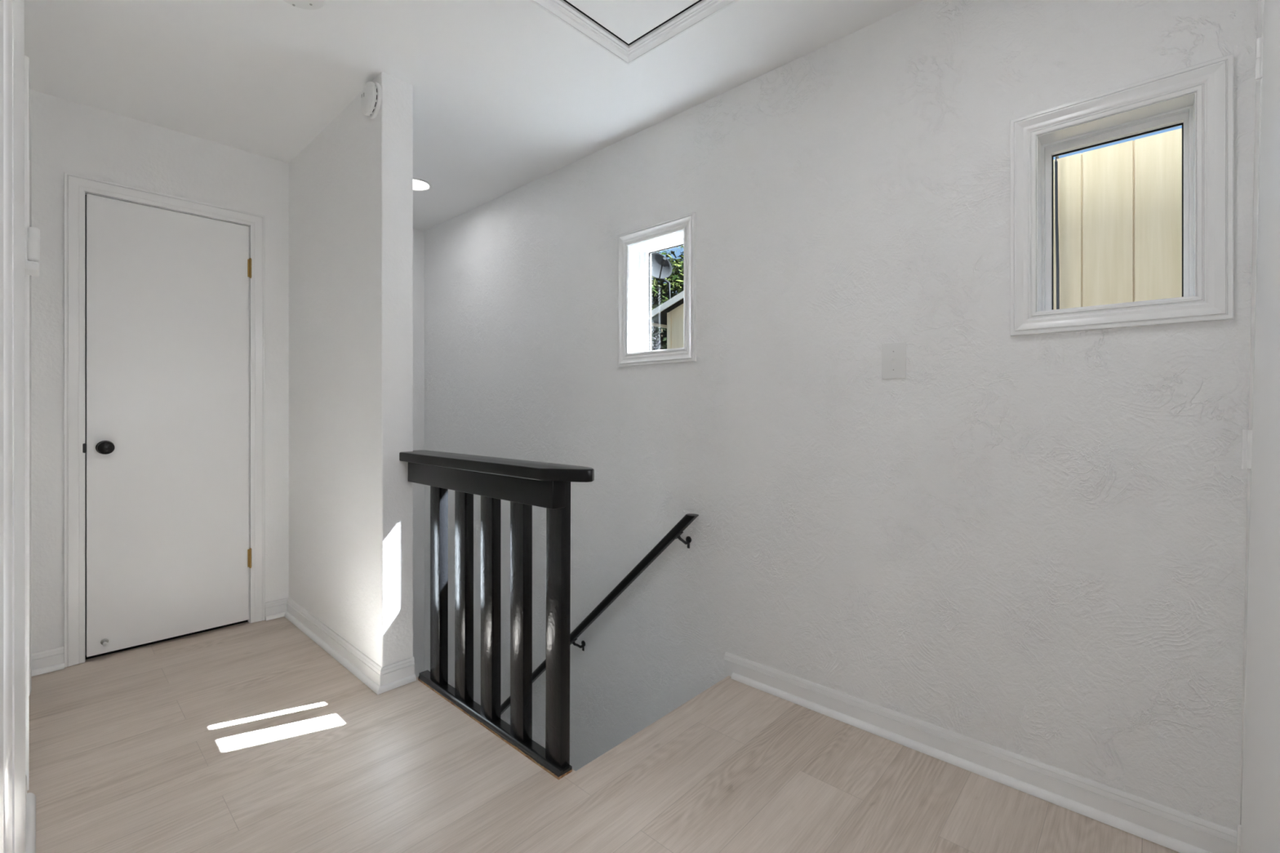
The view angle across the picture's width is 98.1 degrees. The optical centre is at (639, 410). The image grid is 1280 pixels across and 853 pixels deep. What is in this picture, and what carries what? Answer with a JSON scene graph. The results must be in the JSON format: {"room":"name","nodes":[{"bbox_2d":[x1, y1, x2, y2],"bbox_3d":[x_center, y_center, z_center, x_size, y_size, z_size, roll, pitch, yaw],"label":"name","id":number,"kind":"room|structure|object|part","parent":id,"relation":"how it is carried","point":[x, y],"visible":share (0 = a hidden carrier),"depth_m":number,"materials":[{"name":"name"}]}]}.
{"room":"stair landing","nodes":[
{"label":"stair landing","id":0,"kind":"room"},
{"bbox_2d":[30,89,288,653],"bbox_3d":[-2.294,-0.091,2.622,0.110,2.470,1.084,0,0,43],"label":"wall","id":1,"kind":"structure","parent":0,"point":[68,136],"depth_m":2.48,"materials":[{"name":"white paint"}]},
{"bbox_2d":[31,646,64,676],"bbox_3d":[-2.486,1.050,2.312,0.028,0.089,0.127,0,0,43],"label":"baseboard","id":2,"kind":"structure","parent":1,"relation":"attached to","point":[49,660],"depth_m":2.32,"materials":[{"name":"white paint"}]},
{"bbox_3d":[-2.482,1.083,2.308,0.017,0.022,0.127,0,0,43],"label":"shoe moulding","id":3,"kind":"part","parent":2,"relation":"part of","materials":[{"name":"white paint"}]},
{"bbox_2d":[63,172,265,667],"bbox_3d":[-2.222,0.067,2.646,0.163,2.155,0.726,0,0,43],"label":"door","id":4,"kind":"structure","parent":1,"relation":"in","point":[164,295],"depth_m":2.58,"materials":[{"name":"white paint"}]},
{"bbox_3d":[-2.344,0.164,2.436,0.057,0.061,0.061,0,0,43],"label":"knob","id":5,"kind":"part","parent":4,"relation":"part of","materials":[{"name":"brown metal"}]},
{"bbox_2d":[288,71,413,666],"bbox_3d":[-1.648,1.244,2.848,1.854,5.140,0.125,0,0,43],"label":"wall partition","id":6,"kind":"structure","parent":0,"point":[351,187],"depth_m":2.36,"materials":[{"name":"white paint"}]},
{"bbox_2d":[265,597,416,694],"bbox_3d":[-1.432,1.050,2.574,1.234,0.089,0.155,0,0,39],"label":"baseboard","id":7,"kind":"structure","parent":6,"relation":"attached to","point":[380,679],"depth_m":2.39,"materials":[{"name":"white paint"}]},
{"bbox_2d":[360,81,382,119],"bbox_3d":[-1.073,-1.236,2.207,0.136,0.136,0.037,0,0,43],"label":"smoke detector","id":8,"kind":"object","parent":6,"relation":"attached to","point":[371,94],"visible":1,"depth_m":2.18,"materials":[{"name":"white plastic"}]},
{"bbox_2d":[413,228,424,677],"bbox_3d":[-1.943,1.244,3.821,0.100,5.140,0.904,0,0,43],"label":"wall","id":9,"kind":"structure","parent":0,"point":[418,235],"depth_m":4.09,"materials":[{"name":"white paint"}]},
{"bbox_2d":[24,0,923,231],"bbox_3d":[0.057,-1.371,0.703,7.270,0.090,3.011,0,0,43],"label":"ceiling","id":10,"kind":"structure","parent":0,"point":[508,95],"depth_m":2.16,"materials":[{"name":"white paint"}]},
{"bbox_2d":[283,0,326,9],"bbox_3d":[-1.081,-1.321,1.755,0.156,0.010,0.156,0,0,43],"label":"ceiling plate","id":11,"kind":"object","parent":10,"relation":"attached to","point":[304,4],"visible":1,"depth_m":1.80,"materials":[{"name":"white plastic"}]},
{"bbox_2d":[413,177,432,191],"bbox_3d":[-1.321,-1.323,3.257,0.196,0.006,0.196,0,0,43],"label":"recessed light","id":12,"kind":"object","parent":10,"relation":"in","point":[419,184],"visible":0.6,"depth_m":3.27,"materials":[{"name":"white plastic"}]},
{"bbox_2d":[529,0,738,65],"bbox_3d":[0.028,-1.322,1.552,0.864,0.028,0.719,0,0,43],"label":"attic hatch","id":13,"kind":"object","parent":10,"relation":"attached to","point":[628,30],"visible":1,"depth_m":1.87,"materials":[{"name":"white paint"}]},
{"bbox_3d":[0.028,-1.329,1.551,0.721,0.013,0.576,0,0,43],"label":"panel","id":14,"kind":"part","parent":13,"relation":"part of","materials":[{"name":"white paint"}]},
{"bbox_2d":[26,616,1179,852],"bbox_3d":[0.212,1.109,0.546,6.629,0.030,2.791,0,0,43],"label":"floor","id":15,"kind":"structure","parent":0,"point":[246,737],"depth_m":1.64,"materials":[{"name":"beige wood"}]},
{"bbox_2d":[399,449,594,779],"bbox_3d":[-0.554,0.630,1.931,1.098,0.927,0.126,0,0,43],"label":"balustrade","id":16,"kind":"object","parent":15,"relation":"on","point":[526,484],"visible":0.99,"depth_m":1.84,"materials":[{"name":"black paint"}]},
{"bbox_3d":[-0.580,0.245,1.946,0.934,0.086,0.048,0,0,43],"label":"apron rail","id":17,"kind":"part","parent":16,"relation":"part of","materials":[{"name":"black paint"}]},
{"bbox_3d":[-0.562,1.083,1.975,0.920,0.023,0.052,0,0,43],"label":"shoe rail","id":18,"kind":"part","parent":16,"relation":"part of","materials":[{"name":"black wood"}]},
{"bbox_3d":[-0.554,0.185,1.931,1.098,0.036,0.126,0,0,43],"label":"cap rail","id":19,"kind":"part","parent":16,"relation":"part of","materials":[{"name":"black paint"}]},
{"bbox_2d":[424,0,1257,831],"bbox_3d":[1.041,1.244,1.768,7.270,5.140,0.129,0,0,43],"label":"wall","id":20,"kind":"structure","parent":0,"point":[1033,547],"depth_m":1.88,"materials":[{"name":"white paint"}]},
{"bbox_2d":[500,513,698,715],"bbox_3d":[-0.562,1.478,3.101,2.224,2.071,0.088,0,0,43],"label":"handrail","id":21,"kind":"object","parent":20,"relation":"attached to","point":[677,531],"visible":0.6,"depth_m":2.59,"materials":[{"name":"black paint"}]},
{"bbox_2d":[617,212,696,367],"bbox_3d":[0.109,-0.535,2.615,0.468,0.645,0.146,0,0,43],"label":"window","id":22,"kind":"structure","parent":20,"relation":"in","point":[636,247],"depth_m":2.68,"materials":[{"name":"white paint"}]},
{"bbox_3d":[0.145,-0.535,2.655,0.343,0.520,0.038,0,0,43],"label":"sash","id":23,"kind":"part","parent":22,"relation":"part of","materials":[{"name":"white paint"}]},
{"bbox_2d":[881,342,906,379],"bbox_3d":[0.844,-0.166,1.851,0.077,0.121,0.019,0,0,43],"label":"cover plate","id":24,"kind":"object","parent":20,"relation":"attached to","point":[893,354],"visible":1,"depth_m":1.85,"materials":[{"name":"white plastic"}]},
{"bbox_2d":[724,652,1236,852],"bbox_3d":[0.882,1.050,1.808,1.454,0.089,0.028,0,0,43],"label":"baseboard","id":25,"kind":"structure","parent":20,"relation":"attached to","point":[1171,828],"depth_m":1.63,"materials":[{"name":"white paint"}]},
{"bbox_2d":[1009,53,1233,336],"bbox_3d":[1.293,-0.533,1.522,0.448,0.630,0.146,0,0,43],"label":"window","id":26,"kind":"structure","parent":20,"relation":"in","point":[1167,100],"depth_m":1.47,"materials":[{"name":"white paint"}]},
{"bbox_3d":[1.329,-0.533,1.562,0.323,0.505,0.038,0,0,43],"label":"sash","id":27,"kind":"part","parent":26,"relation":"part of","materials":[{"name":"white paint"}]},
{"bbox_3d":[1.170,-0.091,0.921,0.146,2.470,0.941,0,0,43],"label":"wall","id":28,"kind":"structure","parent":0,"visible":0},
{"bbox_2d":[1236,0,1279,852],"bbox_3d":[1.124,0.029,0.953,0.078,2.129,0.955,0,0,43],"label":"door","id":29,"kind":"structure","parent":28,"relation":"in","point":[1258,831],"depth_m":1.12,"materials":[{"name":"white paint"}]},
{"bbox_3d":[1.118,0.029,0.958,0.043,2.129,0.955,0,0,43],"label":"casing","id":30,"kind":"part","parent":29,"relation":"part of","materials":[{"name":"white paint"}]},
{"bbox_3d":[-1.262,-0.101,1.020,3.800,2.450,0.110,0,0,43],"label":"wall","id":31,"kind":"structure","parent":0,"visible":0},
{"bbox_2d":[0,0,25,852],"bbox_3d":[-0.666,0.044,0.568,1.650,2.100,0.035,0,0,43],"label":"door","id":32,"kind":"structure","parent":31,"relation":"in","point":[12,402],"depth_m":0.62,"materials":[{"name":"white paint"}]},
{"bbox_3d":[-0.378,0.044,0.300,0.862,2.100,0.033,0,0,43],"label":"casing","id":33,"kind":"part","parent":32,"relation":"part of","materials":[{"name":"white paint"}]},
{"bbox_2d":[24,55,31,791],"bbox_3d":[-2.081,0.038,1.874,0.844,2.112,0.034,0,0,43],"label":"door frame","id":34,"kind":"structure","parent":31,"relation":"in","point":[28,151],"depth_m":1.60,"materials":[{"name":"white paint"}]},
{"bbox_2d":[25,774,35,852],"bbox_3d":[-1.514,1.050,1.360,0.590,0.088,0.048,0,0,43],"label":"baseboard","id":35,"kind":"structure","parent":31,"relation":"attached to","point":[30,798],"depth_m":1.45,"materials":[{"name":"white paint"}]},
{"bbox_2d":[24,226,39,275],"bbox_3d":[-1.691,-0.440,1.528,0.094,0.120,0.055,0,0,43],"label":"thermostat","id":36,"kind":"object","parent":31,"relation":"attached to","point":[32,234],"visible":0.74,"depth_m":1.51,"materials":[{"name":"white plastic"}]},
{"bbox_3d":[-1.700,-0.444,1.520,0.080,0.104,0.032,0,0,43],"label":"plate","id":37,"kind":"part","parent":36,"relation":"part of","materials":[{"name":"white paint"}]},
{"label":"outside","id":38,"kind":"structure","parent":0,"visible":0},
{"bbox_3d":[4.578,6.694,27.807,59.000,0.200,42.929,0,0,43],"label":"floor","id":39,"kind":"structure","parent":38,"visible":0},
{"bbox_2d":[651,306,666,350],"bbox_3d":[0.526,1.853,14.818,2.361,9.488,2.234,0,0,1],"label":"shrub","id":40,"kind":"object","parent":39,"relation":"on","point":[659,335],"visible":0.06,"depth_m":14.39,"materials":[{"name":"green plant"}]},
{"bbox_2d":[651,291,683,349],"bbox_3d":[4.359,1.929,10.930,5.785,9.330,6.625,0,0,43],"label":"house","id":41,"kind":"structure","parent":39,"relation":"on","point":[668,315],"depth_m":10.27,"materials":[{"name":"beige paint"}]},
{"bbox_2d":[651,252,671,299],"bbox_3d":[0.351,-2.470,10.950,0.539,1.390,0.531,0,0,24],"label":"satellite dish","id":42,"kind":"object","parent":41,"relation":"on","point":[661,268],"visible":0.71,"depth_m":11.02,"materials":[{"name":"grey paint"}]},
{"bbox_3d":[0.430,-2.756,10.735,0.070,0.359,0.256,0,0,-24],"label":"feed arm","id":43,"kind":"part","parent":42,"relation":"part of","materials":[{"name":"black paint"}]},
{"bbox_2d":[651,245,683,350],"bbox_3d":[2.044,-0.482,22.803,5.608,14.164,6.558,0,0,-8],"label":"leafy tree","id":44,"kind":"object","parent":39,"relation":"on","point":[660,295],"visible":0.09,"depth_m":21.01,"materials":[{"name":"green plant"}]},
{"bbox_2d":[1053,128,1182,309],"bbox_3d":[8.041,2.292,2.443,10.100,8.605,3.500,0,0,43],"label":"window pane","id":45,"kind":"structure","parent":39,"relation":"on","point":[1120,205],"depth_m":4.17,"materials":[{"name":"clear glass"}]},
{"bbox_2d":[1054,155,1059,309],"bbox_3d":[3.329,1.024,4.426,0.039,6.140,0.181,0,0,43],"label":"cable","id":46,"kind":"object","parent":45,"relation":"hanging from","point":[1057,157],"visible":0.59,"depth_m":4.36,"materials":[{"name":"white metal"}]}
]}

